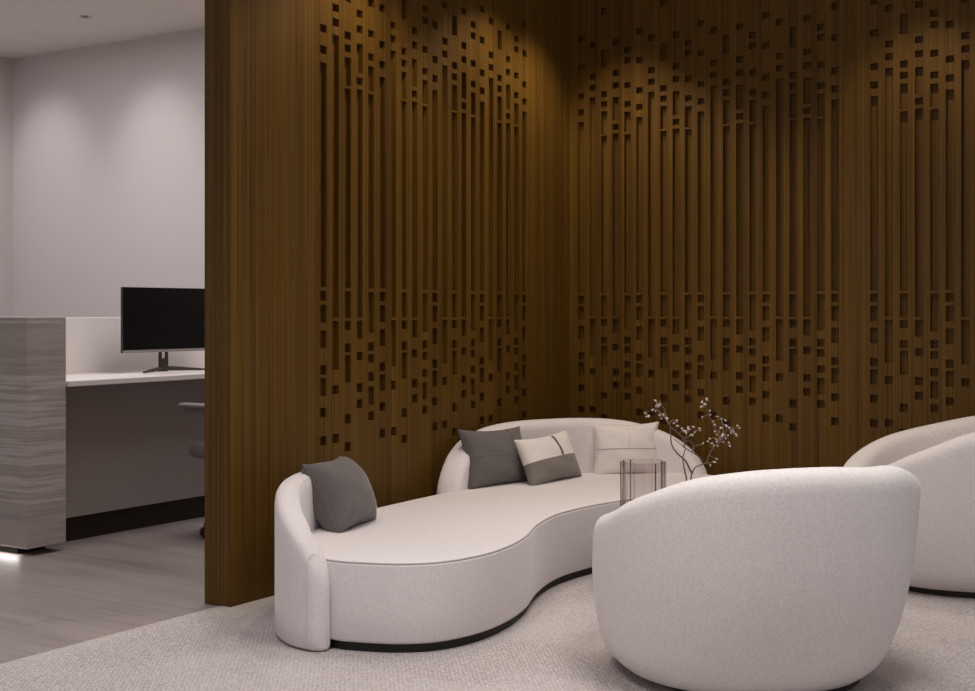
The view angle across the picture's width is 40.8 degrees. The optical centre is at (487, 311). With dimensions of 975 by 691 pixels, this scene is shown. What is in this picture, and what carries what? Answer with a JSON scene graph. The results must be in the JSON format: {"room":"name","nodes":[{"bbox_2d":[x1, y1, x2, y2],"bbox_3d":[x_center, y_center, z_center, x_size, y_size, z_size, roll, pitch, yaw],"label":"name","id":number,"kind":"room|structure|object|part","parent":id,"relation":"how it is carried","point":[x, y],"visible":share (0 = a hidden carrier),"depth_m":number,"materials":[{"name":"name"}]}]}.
{"room":"lobby","nodes":[
{"label":"lobby","id":0,"kind":"room"},
{"bbox_2d":[0,57,12,316],"bbox_3d":[-5.756,-0.400,7.403,0.100,3.200,7.200,0,0,33],"label":"wall","id":1,"kind":"structure","parent":0,"point":[6,64],"depth_m":10.35,"materials":[{"name":"grey paint"}]},
{"bbox_2d":[0,0,204,58],"bbox_3d":[-1.334,-2.050,5.633,9.450,0.100,5.620,0,0,33],"label":"ceiling","id":2,"kind":"structure","parent":0,"point":[27,27],"depth_m":9.09,"materials":[{"name":"white paint"}]},
{"bbox_2d":[79,15,91,17],"bbox_3d":[-2.727,-1.998,8.900,0.086,0.004,0.086,0,0,33],"label":"recessed light","id":3,"kind":"object","parent":2,"relation":"in","point":[81,16],"visible":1,"depth_m":8.89,"materials":[{"name":"grey paint"}]},
{"bbox_2d":[0,516,216,663],"bbox_3d":[-1.795,1.250,4.919,9.450,0.100,7.320,0,0,33],"label":"floor","id":4,"kind":"structure","parent":0,"point":[60,595],"depth_m":5.74,"materials":[{"name":"beige wood"}]},
{"bbox_2d":[0,317,204,553],"bbox_3d":[-2.587,0.614,7.915,2.270,1.172,2.203,0,0,33],"label":"reception desk","id":5,"kind":"object","parent":4,"relation":"on","point":[92,443],"visible":0.58,"depth_m":6.94,"materials":[{"name":"stone"}]},
{"bbox_2d":[66,367,204,386],"bbox_3d":[-1.820,0.365,7.563,0.600,0.030,1.963,0,0,33],"label":"countertop","id":6,"kind":"structure","parent":5,"relation":"on","point":[121,377],"depth_m":7.11,"materials":[{"name":"white"}]},
{"bbox_3d":[-1.728,0.725,7.504,0.040,0.690,1.963,0,0,33],"label":"modesty panel","id":7,"kind":"part","parent":5,"relation":"part of","materials":[{"name":"grey laminate"}]},
{"bbox_2d":[121,287,204,372],"bbox_3d":[-1.861,0.107,7.633,0.135,0.486,0.690,0,0,33],"label":"monitor","id":8,"kind":"object","parent":5,"relation":"on","point":[159,320],"visible":0.8,"depth_m":7.59,"materials":[{"name":"black metal"}]},
{"bbox_2d":[178,402,204,537],"bbox_3d":[-1.194,0.710,7.062,0.666,0.979,0.644,0,0,33],"label":"office chair","id":9,"kind":"object","parent":4,"relation":"on","point":[194,412],"visible":0.06,"depth_m":6.93,"materials":[{"name":"grey plastic"}]},
{"bbox_3d":[-1.430,0.501,6.873,0.475,0.027,0.070,0,0,33],"label":"armrest","id":10,"kind":"part","parent":9,"relation":"part of","materials":[{"name":"grey plastic"}]},
{"bbox_3d":[-1.436,0.623,6.886,0.420,0.215,0.024,0,0,33],"label":"arm panel","id":11,"kind":"part","parent":9,"relation":"part of","materials":[{"name":"grey plastic"}]},
{"bbox_3d":[-1.227,0.725,7.063,0.540,0.110,0.570,0,0,33],"label":"seat","id":12,"kind":"part","parent":9,"relation":"part of","materials":[{"name":"grey plastic"}]},
{"bbox_2d":[0,574,974,690],"bbox_3d":[0.491,1.198,3.786,4.320,0.004,6.496,0,0,33],"label":"carpet","id":13,"kind":"object","parent":4,"relation":"on","point":[557,644],"visible":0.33,"depth_m":4.47,"materials":[{"name":"beige carpet"}]},
{"bbox_2d":[275,418,713,652],"bbox_3d":[0.103,0.886,5.955,1.173,0.620,3.084,0,0,33],"label":"sofa","id":14,"kind":"object","parent":13,"relation":"on","point":[457,566],"visible":0.66,"depth_m":4.90,"materials":[{"name":"beige fabric"}]},
{"bbox_3d":[-0.652,0.916,5.230,0.277,0.547,1.269,0,0,4],"label":"backrest","id":15,"kind":"part","parent":14,"relation":"part of","materials":[{"name":"beige fabric"}]},
{"bbox_2d":[301,456,376,532],"bbox_3d":[-0.601,0.745,5.332,0.257,0.283,0.373,0,0,19],"label":"cushion","id":16,"kind":"object","parent":14,"relation":"on","point":[344,498],"visible":0.88,"depth_m":5.19,"materials":[{"name":"grey fabric"}]},
{"bbox_2d":[458,426,527,489],"bbox_3d":[0.041,0.735,6.603,0.475,0.307,0.168,0,0,-44],"label":"cushion","id":17,"kind":"object","parent":14,"relation":"on","point":[494,457],"visible":0.82,"depth_m":6.51,"materials":[{"name":"grey fabric"}]},
{"bbox_3d":[0.156,1.016,5.946,1.066,0.295,2.967,0,0,33],"label":"seat","id":18,"kind":"part","parent":14,"relation":"part of","materials":[{"name":"beige fabric"}]},
{"bbox_2d":[514,430,581,485],"bbox_3d":[0.315,0.757,6.740,0.154,0.257,0.496,0,0,38],"label":"cushion","id":19,"kind":"object","parent":14,"relation":"on","point":[549,458],"visible":1,"depth_m":6.64,"materials":[{"name":"beige fabric"}]},
{"bbox_3d":[0.324,0.811,6.737,0.139,0.148,0.484,0,0,33],"label":"panel","id":20,"kind":"part","parent":19,"relation":"part of","materials":[{"name":"grey fabric"}]},
{"bbox_3d":[0.393,0.883,6.855,1.610,0.614,0.479,0,0,-27],"label":"backrest","id":21,"kind":"part","parent":14,"relation":"part of","materials":[{"name":"beige fabric"}]},
{"bbox_2d":[593,422,660,473],"bbox_3d":[0.746,0.745,7.057,0.382,0.293,0.138,0,0,-13],"label":"cushion","id":22,"kind":"object","parent":14,"relation":"on","point":[614,444],"visible":0.91,"depth_m":7.01,"materials":[{"name":"beige fabric"}]},
{"bbox_2d":[592,465,920,690],"bbox_3d":[0.876,0.832,4.368,1.033,0.728,1.024,0,0,-12],"label":"armchair","id":23,"kind":"object","parent":13,"relation":"on","point":[789,579],"visible":1,"depth_m":3.92,"materials":[{"name":"beige fabric"}]},
{"bbox_2d":[843,416,974,597],"bbox_3d":[2.096,0.824,5.820,1.020,0.745,1.020,0,0,22],"label":"armchair","id":24,"kind":"object","parent":13,"relation":"on","point":[941,455],"visible":0.5,"depth_m":5.40,"materials":[{"name":"beige fabric"}]},
{"bbox_3d":[0.798,1.058,5.590,0.640,0.276,0.640,0,0,33],"label":"coffee table","id":25,"kind":"object","parent":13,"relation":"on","visible":0},
{"bbox_2d":[620,459,665,506],"bbox_3d":[0.659,0.777,5.549,0.194,0.285,0.190,0,0,33],"label":"glass vase","id":26,"kind":"object","parent":25,"relation":"on","point":[663,465],"visible":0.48,"depth_m":5.55,"materials":[{"name":"clear glass"}]},
{"bbox_3d":[0.851,0.842,5.598,0.140,0.155,0.140,0,0,33],"label":"bud vase","id":27,"kind":"object","parent":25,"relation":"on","visible":0},
{"bbox_2d":[644,397,739,480],"bbox_3d":[0.897,0.629,5.587,0.431,0.522,0.272,0,0,-16],"label":"branch","id":28,"kind":"object","parent":27,"relation":"in","point":[718,441],"visible":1,"depth_m":5.59,"materials":[{"name":"brown"}]},
{"bbox_3d":[0.793,0.538,5.555,0.090,0.307,0.166,0,0,33],"label":"stem","id":29,"kind":"part","parent":28,"relation":"part of","materials":[{"name":"brown"}]},
{"bbox_3d":[0.842,0.703,5.644,0.028,0.376,0.092,0,0,-24],"label":"stem","id":30,"kind":"part","parent":28,"relation":"part of","materials":[{"name":"brown"}]},
{"bbox_3d":[0.855,0.595,5.585,0.071,0.114,0.154,0,0,33],"label":"stem","id":31,"kind":"part","parent":28,"relation":"part of","materials":[{"name":"brown"}]},
{"bbox_3d":[0.959,0.728,5.657,0.248,0.324,0.022,0,0,-32],"label":"stem","id":32,"kind":"part","parent":28,"relation":"part of","materials":[{"name":"brown"}]},
{"bbox_3d":[0.968,0.475,5.678,0.089,0.188,0.035,0,0,-24],"label":"stem","id":33,"kind":"part","parent":28,"relation":"part of","materials":[{"name":"brown"}]},
{"bbox_3d":[0.985,0.570,5.564,0.025,0.169,0.181,0,0,-38],"label":"stem","id":34,"kind":"part","parent":28,"relation":"part of","materials":[{"name":"brown"}]},
{"bbox_2d":[205,0,569,606],"bbox_3d":[-0.339,-0.400,6.522,0.142,3.200,2.808,0,0,33],"label":"wall","id":35,"kind":"structure","parent":0,"point":[387,182],"depth_m":6.10,"materials":[{"name":"brown wood"}]},
{"bbox_2d":[13,0,974,474],"bbox_3d":[0.157,-0.400,7.944,9.450,3.200,0.120,0,0,33],"label":"wall","id":36,"kind":"structure","parent":0,"point":[772,202],"depth_m":7.16,"materials":[{"name":"brown wood"}]}
]}

